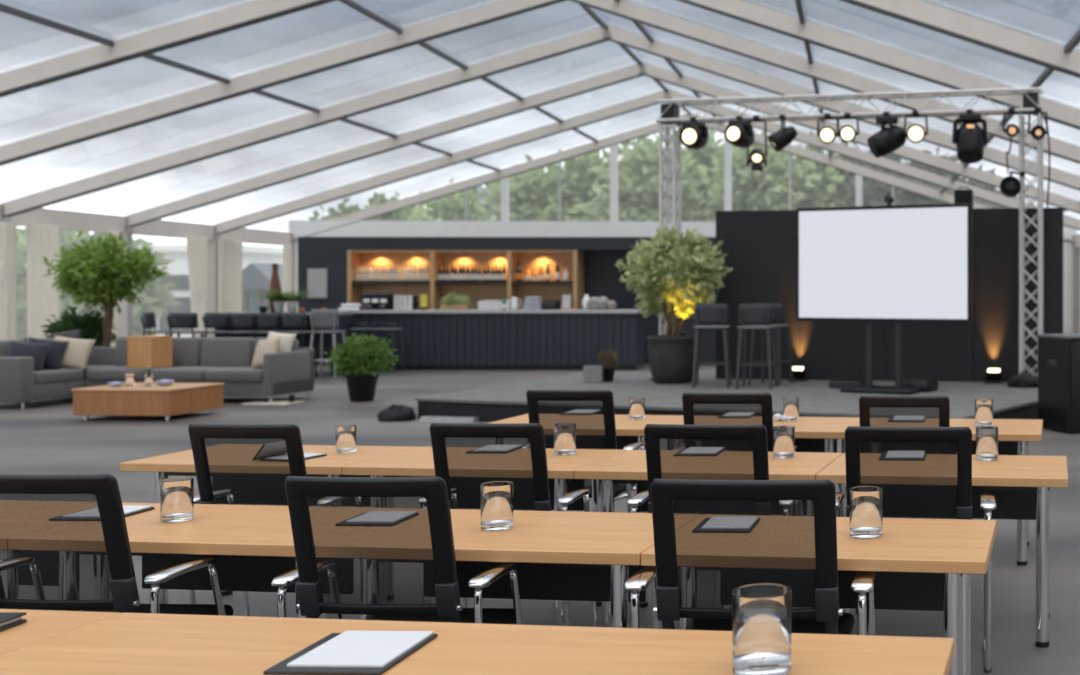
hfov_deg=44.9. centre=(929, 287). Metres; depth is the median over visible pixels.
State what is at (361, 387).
pot
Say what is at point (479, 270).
bottle
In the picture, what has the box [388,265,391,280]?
bottle
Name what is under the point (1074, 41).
roof beam
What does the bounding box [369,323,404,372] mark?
bar stool
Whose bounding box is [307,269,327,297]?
notice board
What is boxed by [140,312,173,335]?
bar stool
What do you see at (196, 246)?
curtain
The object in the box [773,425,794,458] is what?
tumbler
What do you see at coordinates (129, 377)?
tumbler
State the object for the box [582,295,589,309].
vase
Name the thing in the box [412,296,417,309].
grinder
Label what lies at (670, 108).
lighting truss
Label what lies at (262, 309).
candle cup
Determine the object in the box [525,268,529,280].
bottle
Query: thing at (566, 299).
price card
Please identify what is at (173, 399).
coffee table
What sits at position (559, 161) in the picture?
roof beam
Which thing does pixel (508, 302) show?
cup
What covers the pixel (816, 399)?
stage
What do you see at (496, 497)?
tumbler
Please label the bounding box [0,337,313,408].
sofa
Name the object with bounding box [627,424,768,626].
chair
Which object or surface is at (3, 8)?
roof beam
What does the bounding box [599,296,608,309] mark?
crumpled cloth
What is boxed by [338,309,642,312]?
countertop
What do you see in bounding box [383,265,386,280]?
bottle
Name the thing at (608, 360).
potted grass
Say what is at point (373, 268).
bottle
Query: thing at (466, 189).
roof beam
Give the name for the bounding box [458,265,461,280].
bottle
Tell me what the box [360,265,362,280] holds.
bottle
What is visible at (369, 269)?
bottle
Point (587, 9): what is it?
roof beam
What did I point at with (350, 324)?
bar stool
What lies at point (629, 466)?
conference table
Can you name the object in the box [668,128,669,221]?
roof beam
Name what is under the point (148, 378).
tumbler
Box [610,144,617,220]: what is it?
roof beam
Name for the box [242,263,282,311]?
shed
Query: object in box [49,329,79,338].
cushion
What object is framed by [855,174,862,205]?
roof beam
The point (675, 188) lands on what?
truss tower
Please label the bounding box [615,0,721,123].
roof beam
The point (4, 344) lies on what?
cushion
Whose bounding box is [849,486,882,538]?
tumbler
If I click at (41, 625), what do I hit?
conference table
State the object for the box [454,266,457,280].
bottle
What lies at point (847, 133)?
spotlight
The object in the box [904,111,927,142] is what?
spotlight
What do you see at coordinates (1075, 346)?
grille
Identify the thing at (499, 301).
cup
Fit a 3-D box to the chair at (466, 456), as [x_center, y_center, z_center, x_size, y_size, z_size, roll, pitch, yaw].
[-1.760,1.038,5.053,0.631,1.003,0.615,0,0,2]
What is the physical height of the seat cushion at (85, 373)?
0.170 m
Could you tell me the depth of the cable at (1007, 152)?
15.70 m
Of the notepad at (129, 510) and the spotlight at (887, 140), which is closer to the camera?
the notepad at (129, 510)
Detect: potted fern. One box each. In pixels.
[252,290,304,312]
[268,288,316,312]
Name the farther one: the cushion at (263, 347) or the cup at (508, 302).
the cup at (508, 302)
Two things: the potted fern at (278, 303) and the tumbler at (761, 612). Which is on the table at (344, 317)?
the potted fern at (278, 303)
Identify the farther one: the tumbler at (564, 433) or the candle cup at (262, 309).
the candle cup at (262, 309)
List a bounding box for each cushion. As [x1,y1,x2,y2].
[0,340,27,356]
[6,340,50,370]
[27,337,69,369]
[34,369,82,384]
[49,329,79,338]
[54,335,95,370]
[60,365,113,379]
[87,366,174,380]
[114,337,127,365]
[146,366,230,381]
[172,337,203,366]
[200,337,255,366]
[205,366,262,381]
[251,336,280,368]
[253,337,298,355]
[267,331,296,351]
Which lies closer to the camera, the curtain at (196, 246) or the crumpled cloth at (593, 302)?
the crumpled cloth at (593, 302)
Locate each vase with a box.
[269,264,280,311]
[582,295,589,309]
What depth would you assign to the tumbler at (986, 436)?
5.55 m
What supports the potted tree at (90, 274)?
on the floor
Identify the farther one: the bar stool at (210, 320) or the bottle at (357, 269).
the bottle at (357, 269)
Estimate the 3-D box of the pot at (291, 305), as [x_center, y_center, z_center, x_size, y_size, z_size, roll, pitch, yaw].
[-11.431,0.335,21.500,0.190,0.210,0.188,0,0,0]
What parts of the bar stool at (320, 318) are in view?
leg, post, leg, backrest, seat, post, leg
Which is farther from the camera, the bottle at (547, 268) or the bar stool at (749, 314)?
the bottle at (547, 268)
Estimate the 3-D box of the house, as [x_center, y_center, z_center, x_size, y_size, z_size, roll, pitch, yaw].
[-31.133,-2.663,84.000,5.000,8.807,8.600,0,0,0]
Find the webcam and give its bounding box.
[884,192,893,204]
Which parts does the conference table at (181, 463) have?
leg, leg, modesty panel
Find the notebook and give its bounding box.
[304,453,326,459]
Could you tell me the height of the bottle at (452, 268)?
0.346 m
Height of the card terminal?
0.180 m
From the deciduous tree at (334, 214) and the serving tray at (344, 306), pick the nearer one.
the serving tray at (344, 306)
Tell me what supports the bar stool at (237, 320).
on the floor
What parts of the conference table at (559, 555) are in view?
leg, modesty panel, leg, leg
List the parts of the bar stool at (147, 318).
post, backrest, seat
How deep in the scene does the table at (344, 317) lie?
21.75 m
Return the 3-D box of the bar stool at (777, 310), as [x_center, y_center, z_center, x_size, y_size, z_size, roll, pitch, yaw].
[-2.147,0.751,16.200,0.480,1.092,0.460,0,0,17]
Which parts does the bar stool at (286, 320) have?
seat, backrest, leg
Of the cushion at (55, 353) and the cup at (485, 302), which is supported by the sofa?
the cushion at (55, 353)
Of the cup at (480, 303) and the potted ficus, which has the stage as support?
the potted ficus
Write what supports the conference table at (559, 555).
on the floor
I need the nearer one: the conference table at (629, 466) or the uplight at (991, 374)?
the conference table at (629, 466)
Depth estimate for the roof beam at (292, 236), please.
36.61 m
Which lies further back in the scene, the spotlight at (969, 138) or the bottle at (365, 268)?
the bottle at (365, 268)
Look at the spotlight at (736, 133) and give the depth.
16.52 m
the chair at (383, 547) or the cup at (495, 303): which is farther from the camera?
the cup at (495, 303)
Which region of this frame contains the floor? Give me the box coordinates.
[0,364,1079,674]
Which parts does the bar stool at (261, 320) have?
seat, backrest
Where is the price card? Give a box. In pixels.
[561,295,570,309]
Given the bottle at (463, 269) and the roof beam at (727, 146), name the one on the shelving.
the bottle at (463, 269)
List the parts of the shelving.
panel, shelf, panel, shelf, shelf, panel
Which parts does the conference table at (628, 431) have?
modesty panel, leg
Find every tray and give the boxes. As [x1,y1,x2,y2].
[338,304,362,309]
[338,308,359,309]
[359,308,393,309]
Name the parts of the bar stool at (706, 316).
leg, post, leg, backrest, seat, post, leg, leg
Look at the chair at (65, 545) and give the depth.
3.53 m
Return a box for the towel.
[341,304,362,307]
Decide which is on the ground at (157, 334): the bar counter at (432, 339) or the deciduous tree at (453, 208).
the deciduous tree at (453, 208)
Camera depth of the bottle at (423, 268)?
24.40 m
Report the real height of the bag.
0.201 m
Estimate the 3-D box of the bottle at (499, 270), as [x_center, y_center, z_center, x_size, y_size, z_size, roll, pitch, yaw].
[-8.744,-0.292,24.402,0.074,0.307,0.072,0,0,0]
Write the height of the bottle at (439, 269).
0.325 m
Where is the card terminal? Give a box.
[542,300,559,309]
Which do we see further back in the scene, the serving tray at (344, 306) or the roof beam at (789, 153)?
the roof beam at (789, 153)
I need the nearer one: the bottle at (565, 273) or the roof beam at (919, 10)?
the roof beam at (919, 10)
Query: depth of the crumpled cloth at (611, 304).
22.83 m
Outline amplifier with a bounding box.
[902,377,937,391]
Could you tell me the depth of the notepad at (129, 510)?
4.28 m
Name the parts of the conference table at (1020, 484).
leg, modesty panel, leg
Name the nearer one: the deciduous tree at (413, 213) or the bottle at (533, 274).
the bottle at (533, 274)
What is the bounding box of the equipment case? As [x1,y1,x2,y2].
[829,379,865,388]
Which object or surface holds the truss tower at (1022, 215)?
on the stage
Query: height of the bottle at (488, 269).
0.326 m
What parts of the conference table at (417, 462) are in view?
leg, modesty panel, leg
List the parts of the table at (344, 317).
panel leg, panel leg, modesty panel, panel leg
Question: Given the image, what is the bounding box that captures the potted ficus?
[614,225,732,383]
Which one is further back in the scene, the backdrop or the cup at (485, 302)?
the cup at (485, 302)
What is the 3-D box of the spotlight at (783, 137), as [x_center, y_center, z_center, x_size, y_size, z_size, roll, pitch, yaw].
[-2.032,-2.130,16.551,0.414,0.521,0.324,0,0,0]
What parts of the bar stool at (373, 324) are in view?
backrest, seat, leg, leg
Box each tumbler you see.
[125,373,134,385]
[144,373,153,386]
[160,477,193,522]
[336,424,355,453]
[480,481,512,530]
[554,423,575,455]
[629,397,644,419]
[732,583,790,674]
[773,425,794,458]
[783,397,798,420]
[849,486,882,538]
[975,398,992,425]
[976,426,997,460]
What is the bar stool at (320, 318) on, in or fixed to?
on the floor
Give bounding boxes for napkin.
[773,413,781,420]
[781,415,788,421]
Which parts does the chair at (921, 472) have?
sled frame, armrest, frame, sled frame, armrest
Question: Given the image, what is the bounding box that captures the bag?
[377,404,416,421]
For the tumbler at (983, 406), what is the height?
0.152 m
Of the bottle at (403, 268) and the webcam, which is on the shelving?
the bottle at (403, 268)
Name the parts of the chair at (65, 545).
frame, seat, armrest, sled frame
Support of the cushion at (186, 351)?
on the sofa
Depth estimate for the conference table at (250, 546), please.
4.11 m
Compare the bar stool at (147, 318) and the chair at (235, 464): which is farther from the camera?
the bar stool at (147, 318)
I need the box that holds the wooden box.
[127,336,172,367]
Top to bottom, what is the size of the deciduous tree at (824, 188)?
9.443 m
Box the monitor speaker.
[954,187,973,207]
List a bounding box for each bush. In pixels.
[41,306,118,346]
[323,333,398,401]
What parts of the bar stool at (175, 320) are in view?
backrest, seat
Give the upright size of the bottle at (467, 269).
0.336 m
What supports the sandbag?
on the stage
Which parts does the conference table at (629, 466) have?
leg, leg, modesty panel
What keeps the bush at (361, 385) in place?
on the floor
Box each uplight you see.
[788,367,807,381]
[985,368,1002,383]
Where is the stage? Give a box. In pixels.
[415,372,1037,421]
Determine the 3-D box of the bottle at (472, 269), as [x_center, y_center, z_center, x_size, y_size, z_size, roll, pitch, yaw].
[-9.318,-0.301,24.429,0.074,0.325,0.072,0,0,0]
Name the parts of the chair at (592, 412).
frame, seat, armrest, sled frame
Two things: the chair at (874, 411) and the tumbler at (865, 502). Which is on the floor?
the chair at (874, 411)
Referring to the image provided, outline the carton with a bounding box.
[420,295,427,309]
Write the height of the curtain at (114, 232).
2.839 m
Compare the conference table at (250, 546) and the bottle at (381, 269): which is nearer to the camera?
the conference table at (250, 546)
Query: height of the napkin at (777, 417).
0.047 m
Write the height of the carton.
0.290 m
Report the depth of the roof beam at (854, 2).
15.10 m
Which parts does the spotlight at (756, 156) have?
barn door, barn door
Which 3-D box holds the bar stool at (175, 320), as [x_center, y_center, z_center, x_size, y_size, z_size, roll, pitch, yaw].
[-12.710,0.981,20.497,0.490,1.121,0.455,0,0,-9]
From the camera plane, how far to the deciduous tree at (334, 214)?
59.66 m
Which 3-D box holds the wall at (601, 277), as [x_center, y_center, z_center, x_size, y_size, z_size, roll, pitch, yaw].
[-8.530,0.256,24.525,8.430,2.568,0.650,0,0,0]
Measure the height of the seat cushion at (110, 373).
0.170 m
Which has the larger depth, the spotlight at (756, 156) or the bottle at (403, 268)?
the bottle at (403, 268)
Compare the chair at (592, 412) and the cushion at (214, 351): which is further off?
the cushion at (214, 351)
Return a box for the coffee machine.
[359,292,395,309]
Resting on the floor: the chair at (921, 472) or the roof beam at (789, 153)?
the chair at (921, 472)
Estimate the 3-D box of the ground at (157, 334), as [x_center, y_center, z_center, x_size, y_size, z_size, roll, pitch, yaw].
[0.000,1.840,60.000,360.000,0.200,260.000,0,0,0]
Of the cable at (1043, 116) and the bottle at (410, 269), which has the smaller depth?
the cable at (1043, 116)
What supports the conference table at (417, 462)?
on the floor
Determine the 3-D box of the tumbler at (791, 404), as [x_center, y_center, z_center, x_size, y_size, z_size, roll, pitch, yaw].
[-0.839,0.732,7.245,0.094,0.134,0.094,0,0,0]
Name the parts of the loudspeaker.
handle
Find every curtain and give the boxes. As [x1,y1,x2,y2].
[0,222,16,340]
[27,224,60,338]
[110,230,118,346]
[186,236,206,337]
[218,239,241,312]
[283,244,290,311]
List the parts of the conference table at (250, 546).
leg, modesty panel, leg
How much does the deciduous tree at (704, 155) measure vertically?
9.823 m
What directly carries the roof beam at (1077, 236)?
attached to the wall
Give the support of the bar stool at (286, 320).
on the floor
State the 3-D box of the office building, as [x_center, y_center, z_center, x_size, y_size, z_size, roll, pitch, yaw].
[-28.865,0.045,51.000,4.717,3.390,10.500,0,0,0]
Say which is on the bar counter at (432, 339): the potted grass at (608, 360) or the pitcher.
the pitcher
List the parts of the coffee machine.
control panel, cup rail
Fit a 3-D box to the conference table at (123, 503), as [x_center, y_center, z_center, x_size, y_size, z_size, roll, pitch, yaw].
[-3.439,1.170,4.207,1.042,0.740,0.630,0,0,6]
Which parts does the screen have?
post, plate, post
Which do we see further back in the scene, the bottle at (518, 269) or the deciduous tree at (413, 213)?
the deciduous tree at (413, 213)
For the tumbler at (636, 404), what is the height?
0.132 m
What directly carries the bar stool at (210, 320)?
on the floor
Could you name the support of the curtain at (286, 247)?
on the floor
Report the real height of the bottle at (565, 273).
0.260 m
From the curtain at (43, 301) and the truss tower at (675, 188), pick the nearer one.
the truss tower at (675, 188)
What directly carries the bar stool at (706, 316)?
on the stage
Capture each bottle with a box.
[356,265,358,280]
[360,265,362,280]
[363,265,366,280]
[368,265,371,280]
[371,265,374,280]
[376,265,379,280]
[380,265,383,280]
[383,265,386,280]
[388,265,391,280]
[392,265,395,280]
[396,265,399,280]
[401,265,404,280]
[405,264,408,280]
[409,265,412,280]
[413,264,416,280]
[418,265,420,280]
[421,264,424,280]
[426,264,428,280]
[438,265,441,280]
[442,265,445,280]
[446,266,449,280]
[450,264,453,280]
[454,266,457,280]
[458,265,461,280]
[462,265,465,280]
[466,265,469,280]
[470,265,473,280]
[474,265,477,280]
[478,266,481,280]
[482,266,485,280]
[486,265,489,280]
[491,266,493,280]
[494,265,497,280]
[498,266,501,280]
[502,264,505,280]
[502,296,505,309]
[516,263,521,280]
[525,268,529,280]
[531,269,536,280]
[538,267,543,280]
[546,263,549,280]
[555,261,559,280]
[563,268,568,280]
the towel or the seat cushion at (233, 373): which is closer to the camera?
the seat cushion at (233, 373)
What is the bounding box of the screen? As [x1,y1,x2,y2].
[796,203,972,394]
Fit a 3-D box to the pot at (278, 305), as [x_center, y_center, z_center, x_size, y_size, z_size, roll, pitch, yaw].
[-11.664,0.335,21.500,0.190,0.210,0.188,0,0,0]
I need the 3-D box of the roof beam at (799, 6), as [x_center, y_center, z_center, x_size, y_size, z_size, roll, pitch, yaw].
[-1.907,-4.084,17.651,0.080,0.075,40.107,0,0,-3]
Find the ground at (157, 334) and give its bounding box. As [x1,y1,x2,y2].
[156,333,191,336]
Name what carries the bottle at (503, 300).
on the bar counter at (432, 339)
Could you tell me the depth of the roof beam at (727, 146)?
37.40 m
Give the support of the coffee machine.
on the bar counter at (432, 339)
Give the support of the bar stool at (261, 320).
on the floor
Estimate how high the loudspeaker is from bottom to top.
1.023 m
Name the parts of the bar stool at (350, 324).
backrest, seat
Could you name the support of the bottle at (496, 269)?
on the shelving
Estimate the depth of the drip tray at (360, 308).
22.63 m
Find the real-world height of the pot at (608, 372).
0.200 m
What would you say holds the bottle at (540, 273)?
on the shelving
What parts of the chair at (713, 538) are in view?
armrest, sled frame, frame, seat, armrest, sled frame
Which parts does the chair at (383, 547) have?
armrest, sled frame, frame, seat, armrest, sled frame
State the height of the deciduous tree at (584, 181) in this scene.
9.128 m
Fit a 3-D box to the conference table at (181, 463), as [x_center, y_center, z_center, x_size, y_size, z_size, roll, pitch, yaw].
[-3.136,1.170,5.770,1.075,0.740,0.680,0,0,6]
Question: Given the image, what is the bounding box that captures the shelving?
[347,250,583,308]
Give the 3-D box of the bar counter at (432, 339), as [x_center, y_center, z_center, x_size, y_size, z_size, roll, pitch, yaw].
[-8.306,0.978,22.840,5.708,1.125,0.820,0,0,0]
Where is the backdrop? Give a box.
[716,208,1062,381]
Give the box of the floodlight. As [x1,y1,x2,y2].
[1000,171,1024,196]
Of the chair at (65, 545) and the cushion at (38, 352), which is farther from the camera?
the cushion at (38, 352)
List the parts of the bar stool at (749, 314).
leg, post, leg, backrest, seat, post, leg, leg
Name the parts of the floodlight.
arm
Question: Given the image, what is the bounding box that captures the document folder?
[0,612,26,630]
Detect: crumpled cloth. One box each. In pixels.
[588,297,599,309]
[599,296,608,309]
[606,300,615,309]
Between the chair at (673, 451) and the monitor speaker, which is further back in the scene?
the monitor speaker
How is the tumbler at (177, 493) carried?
on the conference table at (250, 546)
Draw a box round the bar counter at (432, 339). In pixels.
[338,309,644,369]
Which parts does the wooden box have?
lid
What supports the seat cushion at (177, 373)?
on the sofa
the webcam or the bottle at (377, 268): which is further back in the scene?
the bottle at (377, 268)
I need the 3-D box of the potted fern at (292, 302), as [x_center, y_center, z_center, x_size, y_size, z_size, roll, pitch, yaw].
[-11.440,0.222,21.535,0.808,0.436,0.827,0,0,43]
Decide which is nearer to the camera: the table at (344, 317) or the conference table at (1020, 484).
the conference table at (1020, 484)
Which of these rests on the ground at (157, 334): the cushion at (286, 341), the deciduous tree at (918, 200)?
the deciduous tree at (918, 200)
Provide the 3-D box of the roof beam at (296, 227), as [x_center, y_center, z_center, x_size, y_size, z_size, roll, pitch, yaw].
[-7.451,-1.819,37.408,24.273,0.493,0.160,0,0,-3]
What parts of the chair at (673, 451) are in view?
sled frame, armrest, frame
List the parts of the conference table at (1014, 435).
modesty panel, leg, leg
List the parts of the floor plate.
plate, post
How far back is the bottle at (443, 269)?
24.39 m
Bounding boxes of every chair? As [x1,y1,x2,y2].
[0,474,232,615]
[188,424,330,618]
[272,476,522,624]
[430,423,597,626]
[526,390,648,512]
[623,479,878,635]
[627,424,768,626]
[682,392,797,451]
[836,426,995,670]
[859,396,949,426]
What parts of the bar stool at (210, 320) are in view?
post, seat, backrest, post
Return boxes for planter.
[438,291,470,309]
[583,364,603,382]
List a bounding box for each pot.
[273,301,284,312]
[286,301,296,312]
[345,374,378,401]
[603,367,615,381]
[647,335,694,383]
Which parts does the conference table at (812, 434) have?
modesty panel, leg, leg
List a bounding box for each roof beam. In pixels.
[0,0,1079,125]
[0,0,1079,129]
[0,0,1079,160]
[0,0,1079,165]
[0,3,499,171]
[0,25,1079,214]
[0,204,290,245]
[0,205,9,221]
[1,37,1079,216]
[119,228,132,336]
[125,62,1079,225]
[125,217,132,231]
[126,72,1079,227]
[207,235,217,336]
[213,89,1079,232]
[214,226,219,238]
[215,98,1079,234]
[289,220,1076,237]
[291,233,1074,245]
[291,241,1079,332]
[294,113,1072,241]
[338,0,597,142]
[465,189,466,220]
[501,177,508,220]
[559,161,560,220]
[578,3,689,114]
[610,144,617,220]
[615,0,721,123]
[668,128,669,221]
[724,137,731,210]
[789,153,790,209]
[795,0,831,158]
[840,0,1079,77]
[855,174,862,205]
[856,0,1079,72]
[940,29,1079,193]
[1075,233,1079,247]
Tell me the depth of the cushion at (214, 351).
16.63 m
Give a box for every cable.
[1006,137,1011,173]
[1041,114,1049,232]
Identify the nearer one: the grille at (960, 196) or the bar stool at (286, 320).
the grille at (960, 196)
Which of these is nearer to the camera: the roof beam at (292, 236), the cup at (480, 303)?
the cup at (480, 303)
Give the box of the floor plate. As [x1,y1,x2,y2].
[242,395,305,405]
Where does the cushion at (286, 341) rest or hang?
on the sofa
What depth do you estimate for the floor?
10.47 m
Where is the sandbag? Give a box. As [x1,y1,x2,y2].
[1007,372,1037,387]
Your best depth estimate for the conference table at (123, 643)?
2.66 m
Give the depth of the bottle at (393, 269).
24.39 m
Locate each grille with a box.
[955,191,970,202]
[1071,342,1079,429]
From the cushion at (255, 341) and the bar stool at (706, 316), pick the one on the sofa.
the cushion at (255, 341)
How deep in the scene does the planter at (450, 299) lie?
22.88 m
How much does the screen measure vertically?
2.315 m
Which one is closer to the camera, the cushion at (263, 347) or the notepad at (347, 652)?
the notepad at (347, 652)
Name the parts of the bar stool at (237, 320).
seat, backrest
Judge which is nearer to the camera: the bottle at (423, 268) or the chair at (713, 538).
the chair at (713, 538)
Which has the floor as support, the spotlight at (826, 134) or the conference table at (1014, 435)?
the conference table at (1014, 435)
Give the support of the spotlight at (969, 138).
hanging from the lighting truss
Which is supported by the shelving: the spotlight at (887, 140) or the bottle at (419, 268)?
the bottle at (419, 268)
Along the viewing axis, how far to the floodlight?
15.57 m
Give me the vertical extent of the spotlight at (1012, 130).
0.394 m
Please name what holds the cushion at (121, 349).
on the sofa
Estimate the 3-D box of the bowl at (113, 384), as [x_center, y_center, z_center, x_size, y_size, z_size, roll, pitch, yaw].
[-9.666,1.141,14.250,0.171,0.061,0.171,0,0,0]
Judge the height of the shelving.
1.406 m
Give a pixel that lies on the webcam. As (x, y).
(888, 199)
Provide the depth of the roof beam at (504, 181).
37.00 m
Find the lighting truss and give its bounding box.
[656,87,1042,124]
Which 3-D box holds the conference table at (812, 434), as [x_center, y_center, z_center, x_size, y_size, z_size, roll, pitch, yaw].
[-0.977,1.170,7.098,1.087,0.740,0.750,0,0,6]
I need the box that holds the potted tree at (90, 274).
[42,231,169,346]
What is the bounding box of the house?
[438,186,496,220]
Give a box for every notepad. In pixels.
[123,505,154,516]
[263,631,437,674]
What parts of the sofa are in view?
armrest, rail, armrest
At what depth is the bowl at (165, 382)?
14.37 m
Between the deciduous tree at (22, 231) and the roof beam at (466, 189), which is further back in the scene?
the deciduous tree at (22, 231)
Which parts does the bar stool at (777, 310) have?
leg, leg, backrest, seat, post, leg, leg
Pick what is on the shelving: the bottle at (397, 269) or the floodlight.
the bottle at (397, 269)
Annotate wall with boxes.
[294,240,1072,333]
[298,237,715,363]
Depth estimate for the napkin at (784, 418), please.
7.17 m
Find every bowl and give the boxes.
[108,382,124,386]
[155,379,174,385]
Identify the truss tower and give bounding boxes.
[650,124,680,379]
[1019,113,1042,376]
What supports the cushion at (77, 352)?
on the sofa
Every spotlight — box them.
[679,117,708,148]
[724,116,754,147]
[746,115,766,170]
[768,114,797,151]
[817,113,838,142]
[837,113,858,141]
[867,111,906,157]
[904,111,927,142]
[952,109,987,163]
[1002,108,1020,136]
[1028,107,1047,139]
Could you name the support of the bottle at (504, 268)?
on the shelving
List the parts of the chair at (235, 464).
armrest, sled frame, frame, sled frame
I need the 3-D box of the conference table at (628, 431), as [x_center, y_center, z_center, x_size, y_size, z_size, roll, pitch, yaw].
[-2.061,1.170,7.212,1.087,0.740,0.750,0,0,6]
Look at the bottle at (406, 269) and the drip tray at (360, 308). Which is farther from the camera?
the bottle at (406, 269)
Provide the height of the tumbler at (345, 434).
0.131 m
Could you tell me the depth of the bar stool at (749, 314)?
15.41 m
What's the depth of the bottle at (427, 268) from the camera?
24.39 m
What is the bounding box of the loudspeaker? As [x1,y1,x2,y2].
[1037,333,1079,432]
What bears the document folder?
on the conference table at (41, 625)
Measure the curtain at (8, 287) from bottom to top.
2.839 m
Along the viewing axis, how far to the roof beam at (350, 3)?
23.44 m
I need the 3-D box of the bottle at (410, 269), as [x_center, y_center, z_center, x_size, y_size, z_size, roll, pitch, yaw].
[-10.553,-0.307,24.408,0.074,0.338,0.072,0,0,0]
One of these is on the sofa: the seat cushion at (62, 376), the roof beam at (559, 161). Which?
the seat cushion at (62, 376)
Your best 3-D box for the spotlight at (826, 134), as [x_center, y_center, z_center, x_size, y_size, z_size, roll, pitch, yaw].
[-1.396,-2.178,16.435,0.314,0.424,0.276,0,0,0]
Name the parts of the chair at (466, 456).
sled frame, frame, armrest, sled frame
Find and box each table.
[0,609,120,654]
[0,613,953,674]
[59,503,306,617]
[71,383,224,420]
[120,445,418,618]
[122,502,152,505]
[214,312,353,374]
[342,447,626,625]
[360,509,658,628]
[486,414,682,449]
[574,450,842,626]
[641,517,996,674]
[672,417,858,452]
[816,453,1067,647]
[855,418,1042,565]
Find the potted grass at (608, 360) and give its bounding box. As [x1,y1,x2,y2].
[595,348,617,381]
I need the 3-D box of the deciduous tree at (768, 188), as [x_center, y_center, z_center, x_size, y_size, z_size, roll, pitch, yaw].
[-7.341,-2.518,52.016,5.488,9.066,6.048,0,0,11]
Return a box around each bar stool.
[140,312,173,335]
[166,313,202,337]
[202,313,239,337]
[228,313,264,337]
[252,313,280,338]
[278,313,317,376]
[309,309,346,378]
[349,323,372,366]
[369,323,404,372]
[692,304,731,387]
[735,304,777,388]
[748,303,793,385]
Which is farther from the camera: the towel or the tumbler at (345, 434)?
the towel
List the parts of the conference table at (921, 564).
leg, modesty panel, leg, leg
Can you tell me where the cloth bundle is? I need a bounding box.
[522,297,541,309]
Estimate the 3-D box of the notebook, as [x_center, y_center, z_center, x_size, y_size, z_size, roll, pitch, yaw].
[-3.004,0.760,5.633,0.213,0.079,0.230,0,0,14]
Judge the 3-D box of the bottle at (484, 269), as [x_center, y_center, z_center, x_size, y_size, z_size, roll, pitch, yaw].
[-9.072,-0.294,24.432,0.074,0.310,0.072,0,0,0]
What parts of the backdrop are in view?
panel, panel, panel, panel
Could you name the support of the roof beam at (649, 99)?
attached to the ceiling
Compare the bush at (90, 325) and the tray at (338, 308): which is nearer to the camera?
the bush at (90, 325)
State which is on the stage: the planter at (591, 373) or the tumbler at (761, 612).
the planter at (591, 373)
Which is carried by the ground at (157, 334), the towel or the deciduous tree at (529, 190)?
the deciduous tree at (529, 190)
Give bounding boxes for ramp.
[418,415,478,422]
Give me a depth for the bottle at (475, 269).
24.38 m
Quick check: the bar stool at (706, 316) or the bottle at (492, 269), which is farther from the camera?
the bottle at (492, 269)
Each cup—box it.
[259,306,268,312]
[477,301,482,309]
[482,300,487,309]
[487,300,495,309]
[493,301,497,309]
[496,300,501,309]
[501,300,511,309]
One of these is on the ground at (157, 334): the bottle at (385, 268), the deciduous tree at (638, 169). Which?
the deciduous tree at (638, 169)
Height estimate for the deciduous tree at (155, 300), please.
4.579 m
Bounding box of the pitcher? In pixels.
[511,297,520,309]
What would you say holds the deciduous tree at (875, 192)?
on the ground at (157, 334)
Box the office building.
[138,245,282,330]
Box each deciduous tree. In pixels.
[16,227,76,253]
[16,227,182,339]
[308,197,386,220]
[367,191,441,220]
[417,178,495,220]
[474,154,581,220]
[540,149,609,219]
[571,134,705,221]
[671,125,723,221]
[696,130,815,221]
[779,130,864,207]
[827,138,922,206]
[889,146,963,204]
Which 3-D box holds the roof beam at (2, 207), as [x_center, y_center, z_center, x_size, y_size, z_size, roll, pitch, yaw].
[-6.706,-1.499,25.004,24.573,0.340,0.160,0,0,-3]

